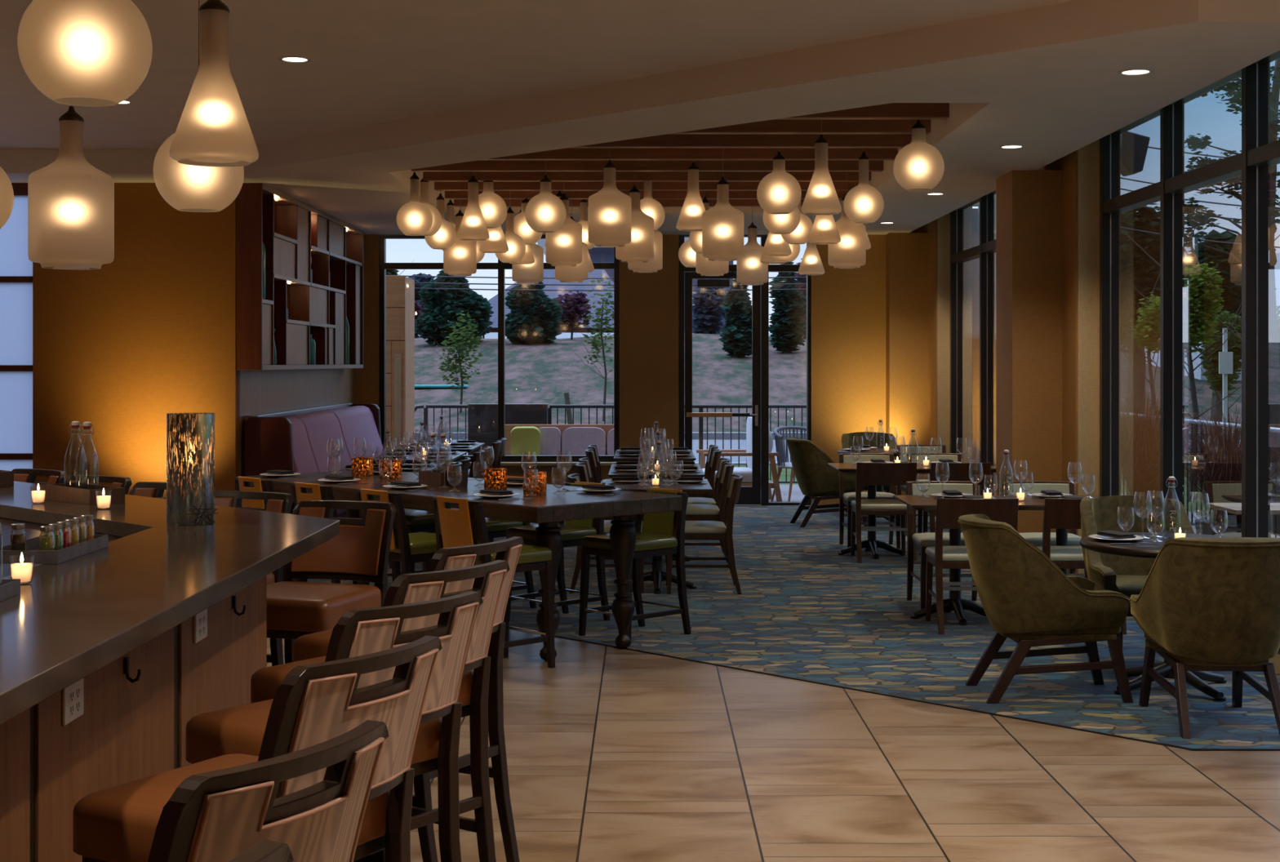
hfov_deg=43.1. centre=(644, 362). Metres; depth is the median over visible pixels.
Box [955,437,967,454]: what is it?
wine glass
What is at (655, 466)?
votive candle
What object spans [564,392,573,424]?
stake
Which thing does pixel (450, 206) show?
pendant lamp
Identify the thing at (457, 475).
cup
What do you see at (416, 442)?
wine glass
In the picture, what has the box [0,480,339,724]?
countertop
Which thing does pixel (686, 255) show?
pendant lamp
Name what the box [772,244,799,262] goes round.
pendant lamp
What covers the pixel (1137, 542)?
spoon
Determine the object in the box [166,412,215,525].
hurricane vase
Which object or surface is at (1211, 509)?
water goblet
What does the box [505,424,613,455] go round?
outdoor sofa
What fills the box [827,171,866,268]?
pendant lamp
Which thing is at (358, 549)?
backrest
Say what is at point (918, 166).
pendant lamp
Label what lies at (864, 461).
dinner plate
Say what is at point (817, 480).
armchair
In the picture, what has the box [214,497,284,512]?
backrest
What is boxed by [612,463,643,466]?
dinner plate
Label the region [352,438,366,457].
wine glass
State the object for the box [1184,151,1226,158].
power line
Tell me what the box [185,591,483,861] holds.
bar stool
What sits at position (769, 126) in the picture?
ceiling slat
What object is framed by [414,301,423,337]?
deciduous tree
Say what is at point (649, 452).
wine glass
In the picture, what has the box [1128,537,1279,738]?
armchair
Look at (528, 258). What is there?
pendant lamp
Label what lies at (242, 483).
counter stool
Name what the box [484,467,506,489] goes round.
candle holder
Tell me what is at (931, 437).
wine glass
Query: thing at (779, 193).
pendant lamp
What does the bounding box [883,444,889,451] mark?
votive candle
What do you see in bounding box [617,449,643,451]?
dinner plate
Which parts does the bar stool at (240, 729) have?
seat, frame, panel, seat frame, leg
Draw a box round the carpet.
[307,505,1279,748]
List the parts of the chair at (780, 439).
leg, leg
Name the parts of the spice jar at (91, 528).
lid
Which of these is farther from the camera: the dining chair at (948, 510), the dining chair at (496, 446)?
the dining chair at (496, 446)
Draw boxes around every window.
[0,182,32,471]
[378,235,619,462]
[950,190,995,495]
[1099,50,1279,654]
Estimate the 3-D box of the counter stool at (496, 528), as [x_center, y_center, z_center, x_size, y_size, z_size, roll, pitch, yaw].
[-1.052,1.202,10.780,0.542,0.865,0.438,0,0,-44]
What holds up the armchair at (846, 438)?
on the carpet
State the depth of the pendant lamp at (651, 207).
13.27 m
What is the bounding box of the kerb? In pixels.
[414,432,1240,465]
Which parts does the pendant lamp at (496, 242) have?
lamp shade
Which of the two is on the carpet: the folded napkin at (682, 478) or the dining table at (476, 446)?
the dining table at (476, 446)
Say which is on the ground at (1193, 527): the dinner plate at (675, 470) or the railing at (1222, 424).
the railing at (1222, 424)
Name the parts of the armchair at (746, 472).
leg, armrest, armrest, seat frame, leg, leg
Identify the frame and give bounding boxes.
[809,489,863,493]
[1008,626,1120,633]
[1144,633,1275,657]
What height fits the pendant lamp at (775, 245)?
0.565 m
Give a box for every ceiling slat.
[410,160,884,171]
[422,171,871,182]
[434,182,858,191]
[444,191,848,199]
[453,199,839,206]
[477,148,897,160]
[566,134,911,148]
[666,120,930,134]
[773,102,949,119]
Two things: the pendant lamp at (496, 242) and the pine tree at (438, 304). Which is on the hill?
the pine tree at (438, 304)
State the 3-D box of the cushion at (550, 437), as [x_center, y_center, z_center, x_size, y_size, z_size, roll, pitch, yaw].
[-1.185,0.994,19.974,0.310,0.400,0.208,0,0,0]
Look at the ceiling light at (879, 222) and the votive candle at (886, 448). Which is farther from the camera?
the ceiling light at (879, 222)
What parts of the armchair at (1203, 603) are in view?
leg, rail, leg, seat, cross rail, leg, leg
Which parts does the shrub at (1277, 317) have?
crown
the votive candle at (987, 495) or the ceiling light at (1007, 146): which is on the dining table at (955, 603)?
the votive candle at (987, 495)
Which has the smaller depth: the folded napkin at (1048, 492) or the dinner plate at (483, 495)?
the dinner plate at (483, 495)
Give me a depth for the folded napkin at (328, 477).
10.26 m
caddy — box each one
[0,470,13,487]
[44,482,124,505]
[418,470,454,486]
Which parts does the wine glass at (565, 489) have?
stem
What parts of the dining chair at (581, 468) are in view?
backrest, leg, seat frame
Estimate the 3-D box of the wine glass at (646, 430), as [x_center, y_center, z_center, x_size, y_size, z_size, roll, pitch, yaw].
[0.048,0.754,15.227,0.093,0.236,0.093,0,0,0]
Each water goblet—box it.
[327,455,341,475]
[378,459,392,484]
[412,457,426,480]
[447,465,462,491]
[472,461,486,486]
[523,469,538,495]
[551,466,566,493]
[636,462,648,484]
[637,460,649,480]
[640,440,649,454]
[666,451,676,470]
[669,462,681,484]
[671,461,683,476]
[900,447,911,462]
[916,473,930,496]
[919,446,929,463]
[967,447,977,462]
[983,475,997,498]
[1020,471,1034,495]
[1081,474,1095,497]
[1116,506,1134,530]
[1146,511,1164,542]
[1209,509,1227,537]
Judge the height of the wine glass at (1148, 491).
0.236 m
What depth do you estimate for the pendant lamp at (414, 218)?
12.57 m
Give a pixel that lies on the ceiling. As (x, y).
(388, 90)
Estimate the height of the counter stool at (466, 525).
0.930 m
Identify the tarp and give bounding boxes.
[414,385,468,387]
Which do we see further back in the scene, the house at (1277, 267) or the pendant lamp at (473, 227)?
the house at (1277, 267)
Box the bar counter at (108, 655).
[0,480,339,861]
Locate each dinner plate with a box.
[260,472,300,477]
[318,478,359,483]
[377,454,405,457]
[382,484,426,488]
[388,451,416,453]
[401,466,425,471]
[404,462,435,466]
[406,444,431,447]
[422,454,451,457]
[432,451,460,453]
[447,444,471,447]
[453,442,479,444]
[472,493,519,497]
[506,481,523,485]
[576,488,621,493]
[607,479,644,483]
[610,468,643,471]
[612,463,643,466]
[615,453,641,456]
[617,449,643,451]
[664,449,691,451]
[667,453,693,456]
[667,463,698,466]
[670,468,701,471]
[671,479,707,483]
[844,448,868,450]
[862,461,893,462]
[931,461,962,462]
[931,493,973,497]
[1030,493,1072,497]
[1088,533,1143,541]
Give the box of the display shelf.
[235,182,363,369]
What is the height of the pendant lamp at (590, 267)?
0.625 m
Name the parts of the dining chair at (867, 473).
leg, leg, seat, seat frame, foot rail, foot rail, backrest, leg, leg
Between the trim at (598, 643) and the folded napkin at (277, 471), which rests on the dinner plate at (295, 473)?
the folded napkin at (277, 471)
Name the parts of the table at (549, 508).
leg, leg, leg, leg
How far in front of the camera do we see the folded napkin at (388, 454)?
14.91 m
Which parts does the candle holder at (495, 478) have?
glass, glass, glass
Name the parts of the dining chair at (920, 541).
leg, foot rail, seat frame, leg, seat, backrest, foot rail, leg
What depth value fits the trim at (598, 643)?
7.66 m
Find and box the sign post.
[1218,328,1232,444]
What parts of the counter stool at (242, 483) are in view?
leg, frame, leg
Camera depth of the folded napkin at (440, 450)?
15.56 m
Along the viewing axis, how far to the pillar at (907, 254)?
18.28 m
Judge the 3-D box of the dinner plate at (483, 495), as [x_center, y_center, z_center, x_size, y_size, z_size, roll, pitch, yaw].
[-0.837,0.749,9.147,0.268,0.017,0.268,0,0,0]
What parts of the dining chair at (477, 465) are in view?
leg, leg, backrest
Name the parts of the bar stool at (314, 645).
seat, leg, frame, panel, leg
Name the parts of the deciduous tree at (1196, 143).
crown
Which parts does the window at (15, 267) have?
pane, pane, pane, pane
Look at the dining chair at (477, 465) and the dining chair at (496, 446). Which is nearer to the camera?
the dining chair at (477, 465)
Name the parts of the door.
closer arm, lever handle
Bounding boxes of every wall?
[32,182,239,497]
[240,368,353,475]
[353,225,924,505]
[949,139,1279,673]
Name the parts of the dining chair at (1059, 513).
leg, seat, backrest, seat frame, leg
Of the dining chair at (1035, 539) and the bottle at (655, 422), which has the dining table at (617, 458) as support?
the bottle at (655, 422)
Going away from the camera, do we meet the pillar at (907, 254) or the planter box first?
the pillar at (907, 254)
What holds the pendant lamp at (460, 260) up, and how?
hanging from the ceiling slat at (448, 194)
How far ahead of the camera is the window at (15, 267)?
13.25 m
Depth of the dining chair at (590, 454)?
14.91 m
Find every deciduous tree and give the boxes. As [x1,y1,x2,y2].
[386,269,404,275]
[408,272,435,309]
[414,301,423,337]
[555,290,591,339]
[692,282,726,334]
[795,258,806,335]
[1184,57,1279,536]
[1184,229,1279,443]
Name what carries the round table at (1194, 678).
on the carpet
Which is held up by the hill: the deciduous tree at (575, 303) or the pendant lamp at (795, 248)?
the deciduous tree at (575, 303)
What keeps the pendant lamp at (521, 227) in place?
hanging from the ceiling slat at (448, 194)
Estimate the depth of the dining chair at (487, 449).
15.49 m
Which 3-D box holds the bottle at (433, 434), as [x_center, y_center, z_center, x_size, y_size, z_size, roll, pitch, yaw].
[-1.317,0.591,10.097,0.088,0.314,0.089,0,0,0]
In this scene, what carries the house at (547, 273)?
on the hill
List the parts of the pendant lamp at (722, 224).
lamp shade, cord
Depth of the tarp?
57.71 m
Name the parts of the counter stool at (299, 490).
leg, frame, leg, leg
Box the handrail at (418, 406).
[414,404,423,412]
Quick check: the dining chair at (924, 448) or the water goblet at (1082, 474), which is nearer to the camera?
the water goblet at (1082, 474)
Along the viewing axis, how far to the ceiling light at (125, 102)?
10.26 m
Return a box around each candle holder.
[351,457,373,476]
[380,459,401,479]
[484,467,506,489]
[523,471,546,494]
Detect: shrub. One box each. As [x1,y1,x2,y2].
[1184,402,1279,537]
[1216,306,1279,376]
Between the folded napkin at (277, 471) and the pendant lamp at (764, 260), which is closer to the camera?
the folded napkin at (277, 471)
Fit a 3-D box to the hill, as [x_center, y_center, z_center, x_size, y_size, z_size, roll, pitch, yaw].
[10.000,0.104,79.900,160.000,3.500,75.000,0,0,0]
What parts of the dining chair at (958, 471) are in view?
leg, leg, backrest, leg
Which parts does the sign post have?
post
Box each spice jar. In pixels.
[9,523,26,550]
[39,525,55,550]
[47,523,63,550]
[56,520,71,548]
[64,519,79,546]
[71,516,87,543]
[80,514,94,540]
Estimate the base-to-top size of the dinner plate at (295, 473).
0.017 m
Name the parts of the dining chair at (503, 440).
leg, backrest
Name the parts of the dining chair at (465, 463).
backrest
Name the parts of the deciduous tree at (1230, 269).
crown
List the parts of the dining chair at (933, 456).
leg, leg, backrest, leg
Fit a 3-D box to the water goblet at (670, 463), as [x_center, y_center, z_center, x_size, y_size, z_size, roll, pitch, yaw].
[0.221,0.796,11.650,0.088,0.150,0.088,0,0,0]
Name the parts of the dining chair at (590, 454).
backrest, leg, leg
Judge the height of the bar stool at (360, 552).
1.074 m
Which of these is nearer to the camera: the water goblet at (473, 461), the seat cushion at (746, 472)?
the water goblet at (473, 461)
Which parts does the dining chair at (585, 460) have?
leg, leg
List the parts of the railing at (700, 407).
post, rail, post, rail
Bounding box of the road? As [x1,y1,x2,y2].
[414,439,1240,462]
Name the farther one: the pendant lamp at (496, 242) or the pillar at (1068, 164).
the pendant lamp at (496, 242)
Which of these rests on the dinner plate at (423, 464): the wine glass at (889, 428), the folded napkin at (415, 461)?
the folded napkin at (415, 461)
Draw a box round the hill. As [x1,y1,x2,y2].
[414,333,1241,432]
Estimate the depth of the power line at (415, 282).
59.98 m
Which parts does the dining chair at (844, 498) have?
leg, seat frame, leg, backrest, foot rail, seat, foot rail, leg, leg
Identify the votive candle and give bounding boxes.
[8,551,34,584]
[30,484,46,503]
[95,488,111,509]
[420,448,426,456]
[443,439,448,446]
[651,475,659,485]
[653,461,661,470]
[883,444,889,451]
[893,456,901,462]
[922,456,929,466]
[982,488,992,498]
[1015,488,1025,501]
[1173,527,1186,537]
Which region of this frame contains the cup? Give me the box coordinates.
[453,471,468,487]
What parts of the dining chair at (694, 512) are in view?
seat, seat frame, leg, leg, backrest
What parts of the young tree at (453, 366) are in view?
crown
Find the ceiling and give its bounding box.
[0,0,1279,235]
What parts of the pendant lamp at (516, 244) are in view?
lamp shade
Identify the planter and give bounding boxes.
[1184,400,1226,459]
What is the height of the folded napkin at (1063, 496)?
0.024 m
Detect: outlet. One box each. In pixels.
[62,678,83,725]
[193,608,207,643]
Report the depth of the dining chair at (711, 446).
16.06 m
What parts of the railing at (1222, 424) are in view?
post, rail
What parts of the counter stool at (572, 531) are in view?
leg, foot rail, seat, seat frame, leg, frame, foot rail, leg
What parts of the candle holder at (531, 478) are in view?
glass, glass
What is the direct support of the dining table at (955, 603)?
on the carpet
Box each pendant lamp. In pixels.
[0,166,13,229]
[17,0,152,106]
[27,105,114,270]
[153,0,244,212]
[168,0,258,167]
[396,171,432,235]
[420,178,441,235]
[424,191,456,249]
[442,200,455,250]
[443,199,476,276]
[457,171,489,240]
[476,240,484,263]
[478,180,506,228]
[479,190,508,253]
[494,191,525,262]
[509,199,534,264]
[511,243,543,284]
[513,199,542,244]
[524,160,566,232]
[545,181,582,266]
[555,190,562,197]
[555,216,587,282]
[577,199,595,249]
[587,250,594,272]
[588,160,631,247]
[615,171,653,262]
[627,230,662,272]
[640,180,665,231]
[675,160,705,231]
[678,231,695,267]
[688,190,709,253]
[695,199,728,275]
[702,148,743,261]
[736,206,768,285]
[756,147,801,214]
[760,254,786,264]
[762,206,799,234]
[762,231,791,256]
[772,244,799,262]
[781,200,813,244]
[798,241,824,275]
[801,120,841,215]
[808,214,840,244]
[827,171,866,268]
[843,147,884,223]
[862,223,871,249]
[893,119,944,191]
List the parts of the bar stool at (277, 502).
frame, seat, leg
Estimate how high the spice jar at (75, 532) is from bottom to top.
0.096 m
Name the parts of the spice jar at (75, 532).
lid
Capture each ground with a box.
[733,465,1209,516]
[1186,511,1279,537]
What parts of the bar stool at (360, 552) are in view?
seat frame, leg, seat, frame, leg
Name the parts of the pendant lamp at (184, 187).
lamp shade, cord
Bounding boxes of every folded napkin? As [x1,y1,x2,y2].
[266,469,294,475]
[324,475,354,479]
[345,465,351,468]
[373,466,380,471]
[380,453,403,455]
[389,480,421,486]
[391,448,413,452]
[401,465,422,468]
[407,460,431,463]
[410,443,429,445]
[426,453,448,455]
[435,448,457,452]
[449,443,470,445]
[457,440,475,442]
[479,488,514,495]
[506,477,523,483]
[582,484,615,489]
[611,476,639,480]
[614,466,639,469]
[616,461,639,464]
[618,451,639,454]
[620,447,639,449]
[667,447,688,449]
[668,451,689,454]
[671,461,694,464]
[672,466,697,469]
[675,476,702,480]
[849,446,862,448]
[858,444,871,448]
[870,458,884,462]
[938,458,954,462]
[942,489,963,495]
[961,495,982,498]
[1040,489,1062,495]
[1060,495,1083,498]
[1096,530,1136,538]
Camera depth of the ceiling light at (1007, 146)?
10.96 m
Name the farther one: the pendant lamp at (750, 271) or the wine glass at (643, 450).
the pendant lamp at (750, 271)
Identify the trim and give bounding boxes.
[555,635,1279,751]
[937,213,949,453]
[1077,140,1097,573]
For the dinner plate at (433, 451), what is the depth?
15.52 m
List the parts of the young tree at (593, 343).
crown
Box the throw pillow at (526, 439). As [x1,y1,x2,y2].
[510,426,540,455]
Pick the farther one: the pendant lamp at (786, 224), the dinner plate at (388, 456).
the dinner plate at (388, 456)
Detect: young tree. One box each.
[420,311,495,413]
[560,272,613,421]
[1184,258,1279,502]
[1184,366,1208,405]
[1196,306,1241,439]
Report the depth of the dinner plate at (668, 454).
15.10 m
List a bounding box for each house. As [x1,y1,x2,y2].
[488,269,613,333]
[1184,236,1241,380]
[1274,253,1279,315]
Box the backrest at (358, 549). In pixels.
[290,506,386,576]
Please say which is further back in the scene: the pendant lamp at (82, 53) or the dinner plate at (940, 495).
the dinner plate at (940, 495)
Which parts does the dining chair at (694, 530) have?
leg, seat, seat frame, leg, leg, backrest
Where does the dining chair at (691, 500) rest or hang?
on the carpet
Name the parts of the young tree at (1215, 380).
crown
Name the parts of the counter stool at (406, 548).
leg, frame, leg, seat frame, seat, leg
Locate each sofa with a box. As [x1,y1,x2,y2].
[243,403,386,517]
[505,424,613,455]
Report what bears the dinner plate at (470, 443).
on the dining table at (476, 446)
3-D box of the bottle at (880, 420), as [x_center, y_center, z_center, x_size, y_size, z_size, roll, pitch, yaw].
[2.414,0.735,16.606,0.088,0.314,0.089,0,0,0]
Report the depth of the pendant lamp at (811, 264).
15.45 m
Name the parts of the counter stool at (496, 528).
leg, seat frame, seat, foot rail, leg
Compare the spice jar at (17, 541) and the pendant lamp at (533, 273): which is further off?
the pendant lamp at (533, 273)
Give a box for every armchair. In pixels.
[696,417,782,502]
[785,437,867,527]
[841,431,896,512]
[957,514,1133,703]
[1080,495,1194,647]
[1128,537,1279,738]
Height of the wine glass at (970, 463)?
0.236 m
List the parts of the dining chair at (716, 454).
seat frame, leg, leg, backrest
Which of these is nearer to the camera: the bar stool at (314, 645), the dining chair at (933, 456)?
the bar stool at (314, 645)
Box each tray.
[0,534,108,564]
[0,578,20,601]
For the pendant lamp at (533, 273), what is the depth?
15.40 m
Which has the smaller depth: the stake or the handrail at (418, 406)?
the handrail at (418, 406)
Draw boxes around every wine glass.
[326,439,340,473]
[329,438,343,472]
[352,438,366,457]
[362,441,373,457]
[383,441,395,459]
[386,438,397,456]
[400,432,410,457]
[412,431,422,457]
[414,429,424,453]
[414,441,429,478]
[436,448,452,487]
[479,445,494,484]
[520,451,537,471]
[556,450,572,490]
[638,452,651,485]
[640,439,651,467]
[642,449,654,481]
[644,430,654,455]
[644,442,656,471]
[656,442,666,471]
[659,452,672,485]
[661,448,673,481]
[853,435,863,463]
[888,427,897,450]
[894,436,905,453]
[930,437,941,453]
[935,462,950,497]
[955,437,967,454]
[968,462,983,484]
[1013,460,1027,496]
[1066,462,1082,484]
[1133,491,1151,538]
[1146,490,1164,537]
[1190,493,1209,536]
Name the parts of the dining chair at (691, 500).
seat, leg, leg, backrest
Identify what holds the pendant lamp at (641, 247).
hanging from the ceiling slat at (473, 166)
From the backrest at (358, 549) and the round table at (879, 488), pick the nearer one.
the backrest at (358, 549)
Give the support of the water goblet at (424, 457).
on the table at (549, 508)
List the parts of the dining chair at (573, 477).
backrest, leg, seat, leg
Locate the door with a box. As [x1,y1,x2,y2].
[678,235,810,505]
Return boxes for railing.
[423,404,467,455]
[547,404,806,483]
[1184,418,1279,537]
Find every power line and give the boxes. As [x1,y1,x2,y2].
[404,275,806,279]
[414,282,806,285]
[414,288,806,291]
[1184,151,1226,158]
[1184,198,1276,209]
[1195,189,1279,198]
[1195,239,1279,248]
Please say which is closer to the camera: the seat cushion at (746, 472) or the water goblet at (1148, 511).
the water goblet at (1148, 511)
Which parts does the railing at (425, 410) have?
post, rail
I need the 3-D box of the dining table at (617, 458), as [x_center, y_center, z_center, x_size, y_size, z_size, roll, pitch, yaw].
[0.092,1.254,15.560,0.755,0.760,1.440,0,0,0]
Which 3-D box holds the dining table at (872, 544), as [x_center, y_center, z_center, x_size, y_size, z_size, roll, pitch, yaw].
[2.275,1.254,13.780,1.350,0.760,0.760,0,0,0]
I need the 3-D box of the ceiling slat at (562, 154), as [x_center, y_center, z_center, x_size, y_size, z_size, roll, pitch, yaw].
[0.310,-1.596,11.950,3.100,0.200,0.090,0,0,0]
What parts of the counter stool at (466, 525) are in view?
leg, frame, leg, leg, seat, foot rail, seat frame, leg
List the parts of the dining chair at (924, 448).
leg, seat frame, leg, seat, backrest, leg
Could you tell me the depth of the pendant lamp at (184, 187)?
5.61 m
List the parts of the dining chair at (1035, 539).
leg, backrest, seat, leg, foot rail, leg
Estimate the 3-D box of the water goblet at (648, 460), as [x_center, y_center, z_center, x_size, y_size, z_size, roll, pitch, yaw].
[-0.007,0.796,12.001,0.088,0.150,0.088,0,0,0]
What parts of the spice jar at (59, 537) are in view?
lid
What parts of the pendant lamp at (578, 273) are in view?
lamp shade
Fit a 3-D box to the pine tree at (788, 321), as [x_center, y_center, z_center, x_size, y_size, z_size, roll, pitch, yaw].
[6.321,-2.423,72.007,1.942,4.341,1.850,0,0,28]
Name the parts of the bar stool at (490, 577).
seat, leg, frame, panel, seat frame, leg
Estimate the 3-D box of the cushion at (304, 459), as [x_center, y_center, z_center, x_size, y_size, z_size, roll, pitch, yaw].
[-3.003,0.822,13.852,0.395,0.705,0.775,0,0,0]
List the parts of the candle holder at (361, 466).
glass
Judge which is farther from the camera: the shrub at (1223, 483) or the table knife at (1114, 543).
the shrub at (1223, 483)
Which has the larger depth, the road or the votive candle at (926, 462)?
the road
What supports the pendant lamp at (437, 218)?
hanging from the ceiling slat at (431, 176)
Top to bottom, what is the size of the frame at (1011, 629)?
0.135 m
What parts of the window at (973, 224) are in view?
pane, pane, pane, pane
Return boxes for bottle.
[0,522,2,585]
[64,421,86,488]
[75,422,98,488]
[262,243,265,299]
[310,333,315,364]
[346,316,349,364]
[382,430,392,459]
[417,422,426,455]
[426,432,439,471]
[435,433,450,472]
[437,415,445,445]
[651,421,660,454]
[653,431,663,470]
[653,440,665,484]
[875,419,884,449]
[907,428,918,466]
[999,449,1013,498]
[1162,476,1180,538]
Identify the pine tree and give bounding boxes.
[414,269,493,345]
[505,281,563,344]
[718,279,751,358]
[768,262,806,354]
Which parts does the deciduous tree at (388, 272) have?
crown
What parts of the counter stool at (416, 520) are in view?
leg, seat, seat frame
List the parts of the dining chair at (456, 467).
leg, backrest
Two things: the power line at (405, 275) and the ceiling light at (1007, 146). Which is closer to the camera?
the ceiling light at (1007, 146)
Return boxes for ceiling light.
[117,99,133,104]
[278,55,311,62]
[878,222,895,223]
[924,192,945,195]
[998,144,1025,148]
[1117,68,1153,75]
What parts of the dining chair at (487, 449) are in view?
leg, backrest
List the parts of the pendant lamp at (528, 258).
lamp shade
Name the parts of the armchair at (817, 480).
leg, leg, seat, rail, leg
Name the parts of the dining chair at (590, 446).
backrest, leg, leg, seat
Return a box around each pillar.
[885,232,928,495]
[924,219,937,444]
[995,170,1062,533]
[1044,150,1077,573]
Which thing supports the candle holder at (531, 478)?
on the table at (549, 508)
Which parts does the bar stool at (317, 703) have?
seat, seat frame, frame, panel, leg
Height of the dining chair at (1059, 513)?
0.820 m
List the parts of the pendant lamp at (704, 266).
lamp shade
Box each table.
[235,470,682,661]
[337,463,444,473]
[373,451,466,533]
[400,443,484,471]
[604,479,712,594]
[608,463,704,561]
[613,449,696,463]
[827,462,995,558]
[837,448,896,521]
[893,495,1100,625]
[1079,532,1231,701]
[1206,502,1279,514]
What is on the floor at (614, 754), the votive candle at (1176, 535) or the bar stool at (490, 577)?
the bar stool at (490, 577)
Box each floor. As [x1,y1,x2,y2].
[266,628,1279,861]
[734,484,804,505]
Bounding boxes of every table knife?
[497,497,529,500]
[1110,542,1137,544]
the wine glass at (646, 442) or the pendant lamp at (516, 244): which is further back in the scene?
the pendant lamp at (516, 244)
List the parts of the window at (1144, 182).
pane, pane, pane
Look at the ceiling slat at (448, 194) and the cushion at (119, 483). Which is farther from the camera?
the ceiling slat at (448, 194)
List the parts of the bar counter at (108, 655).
panel, panel, panel, panel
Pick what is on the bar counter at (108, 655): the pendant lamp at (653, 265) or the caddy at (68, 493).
the caddy at (68, 493)
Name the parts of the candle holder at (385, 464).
glass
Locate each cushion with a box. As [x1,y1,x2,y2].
[13,473,58,484]
[68,480,123,487]
[133,487,155,497]
[284,416,318,473]
[289,411,351,471]
[322,405,383,462]
[537,426,560,455]
[561,426,605,455]
[607,428,613,455]
[702,466,751,482]
[746,417,773,468]
[1115,574,1148,608]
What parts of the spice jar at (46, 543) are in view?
lid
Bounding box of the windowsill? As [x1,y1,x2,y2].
[446,462,616,465]
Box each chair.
[389,462,462,568]
[421,449,484,532]
[432,446,491,533]
[432,457,471,530]
[467,437,506,472]
[467,440,502,475]
[567,473,644,593]
[575,462,643,568]
[578,457,593,482]
[585,448,599,483]
[587,444,606,484]
[665,462,734,563]
[666,473,742,594]
[668,448,721,540]
[687,457,729,556]
[704,444,718,479]
[770,426,806,502]
[839,453,900,548]
[850,462,916,563]
[896,444,946,532]
[906,453,961,551]
[906,480,978,609]
[922,462,991,533]
[924,497,1018,634]
[1002,480,1088,578]
[1035,497,1126,634]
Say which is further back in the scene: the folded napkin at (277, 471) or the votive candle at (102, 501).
the folded napkin at (277, 471)
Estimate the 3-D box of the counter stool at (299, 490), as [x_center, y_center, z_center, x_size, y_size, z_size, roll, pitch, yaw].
[-1.794,1.169,9.686,0.542,0.930,0.438,0,0,-44]
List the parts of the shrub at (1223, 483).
pot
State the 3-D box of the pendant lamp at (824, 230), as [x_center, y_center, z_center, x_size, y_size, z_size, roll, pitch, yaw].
[1.403,-1.213,12.660,0.255,0.563,0.255,0,0,0]
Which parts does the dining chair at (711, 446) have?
leg, leg, backrest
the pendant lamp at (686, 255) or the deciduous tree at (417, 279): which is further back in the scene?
the deciduous tree at (417, 279)
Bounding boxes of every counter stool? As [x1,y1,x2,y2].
[234,475,307,582]
[290,481,400,584]
[355,488,436,585]
[374,471,470,586]
[431,496,555,667]
[484,475,536,608]
[506,481,610,622]
[578,487,691,638]
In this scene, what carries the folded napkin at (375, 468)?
on the dinner plate
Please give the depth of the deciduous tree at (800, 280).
84.56 m
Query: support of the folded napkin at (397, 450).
on the dinner plate at (388, 451)
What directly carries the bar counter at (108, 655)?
on the floor at (614, 754)
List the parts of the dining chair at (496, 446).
leg, leg, backrest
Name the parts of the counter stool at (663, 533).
leg, foot rail, seat, leg, seat frame, leg, foot rail, frame, leg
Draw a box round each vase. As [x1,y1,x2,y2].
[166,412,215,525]
[274,328,276,364]
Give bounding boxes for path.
[414,332,772,339]
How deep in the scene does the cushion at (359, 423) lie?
16.79 m
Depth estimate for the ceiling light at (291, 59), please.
8.80 m
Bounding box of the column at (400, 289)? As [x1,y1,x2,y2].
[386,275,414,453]
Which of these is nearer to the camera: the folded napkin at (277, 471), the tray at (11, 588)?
the tray at (11, 588)
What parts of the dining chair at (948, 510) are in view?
leg, leg, seat, seat frame, foot rail, foot rail, backrest, leg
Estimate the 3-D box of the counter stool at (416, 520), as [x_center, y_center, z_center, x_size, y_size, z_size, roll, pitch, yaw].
[-1.535,1.202,11.287,0.542,0.865,0.438,0,0,-44]
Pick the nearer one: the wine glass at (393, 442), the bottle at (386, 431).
the wine glass at (393, 442)
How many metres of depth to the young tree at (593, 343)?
46.97 m
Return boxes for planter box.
[467,404,547,455]
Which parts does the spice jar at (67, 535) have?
lid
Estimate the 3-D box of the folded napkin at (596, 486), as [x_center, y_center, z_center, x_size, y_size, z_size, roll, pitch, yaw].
[-0.269,0.728,9.523,0.104,0.024,0.200,0,0,-44]
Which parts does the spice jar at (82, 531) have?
lid, jar glass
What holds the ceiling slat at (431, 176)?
attached to the ceiling
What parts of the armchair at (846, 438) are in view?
cross rail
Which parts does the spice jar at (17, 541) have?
lid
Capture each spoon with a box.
[611,484,637,484]
[1130,542,1148,543]
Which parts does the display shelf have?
panel, panel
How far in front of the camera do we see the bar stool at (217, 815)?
2.30 m
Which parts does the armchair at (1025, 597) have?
leg, leg, seat, rail, leg, leg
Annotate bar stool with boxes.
[12,468,66,484]
[65,475,132,494]
[72,635,441,861]
[128,481,166,498]
[147,720,388,861]
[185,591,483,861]
[214,490,293,666]
[227,839,293,861]
[250,560,510,861]
[266,500,396,663]
[292,536,524,861]
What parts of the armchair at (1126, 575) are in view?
leg, cross rail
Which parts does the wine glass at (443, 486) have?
stem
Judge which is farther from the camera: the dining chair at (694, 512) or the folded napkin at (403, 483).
the dining chair at (694, 512)
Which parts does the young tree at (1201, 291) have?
crown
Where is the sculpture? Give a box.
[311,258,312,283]
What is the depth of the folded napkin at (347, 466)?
13.14 m
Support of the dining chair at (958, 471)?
on the carpet
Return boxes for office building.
[537,237,733,333]

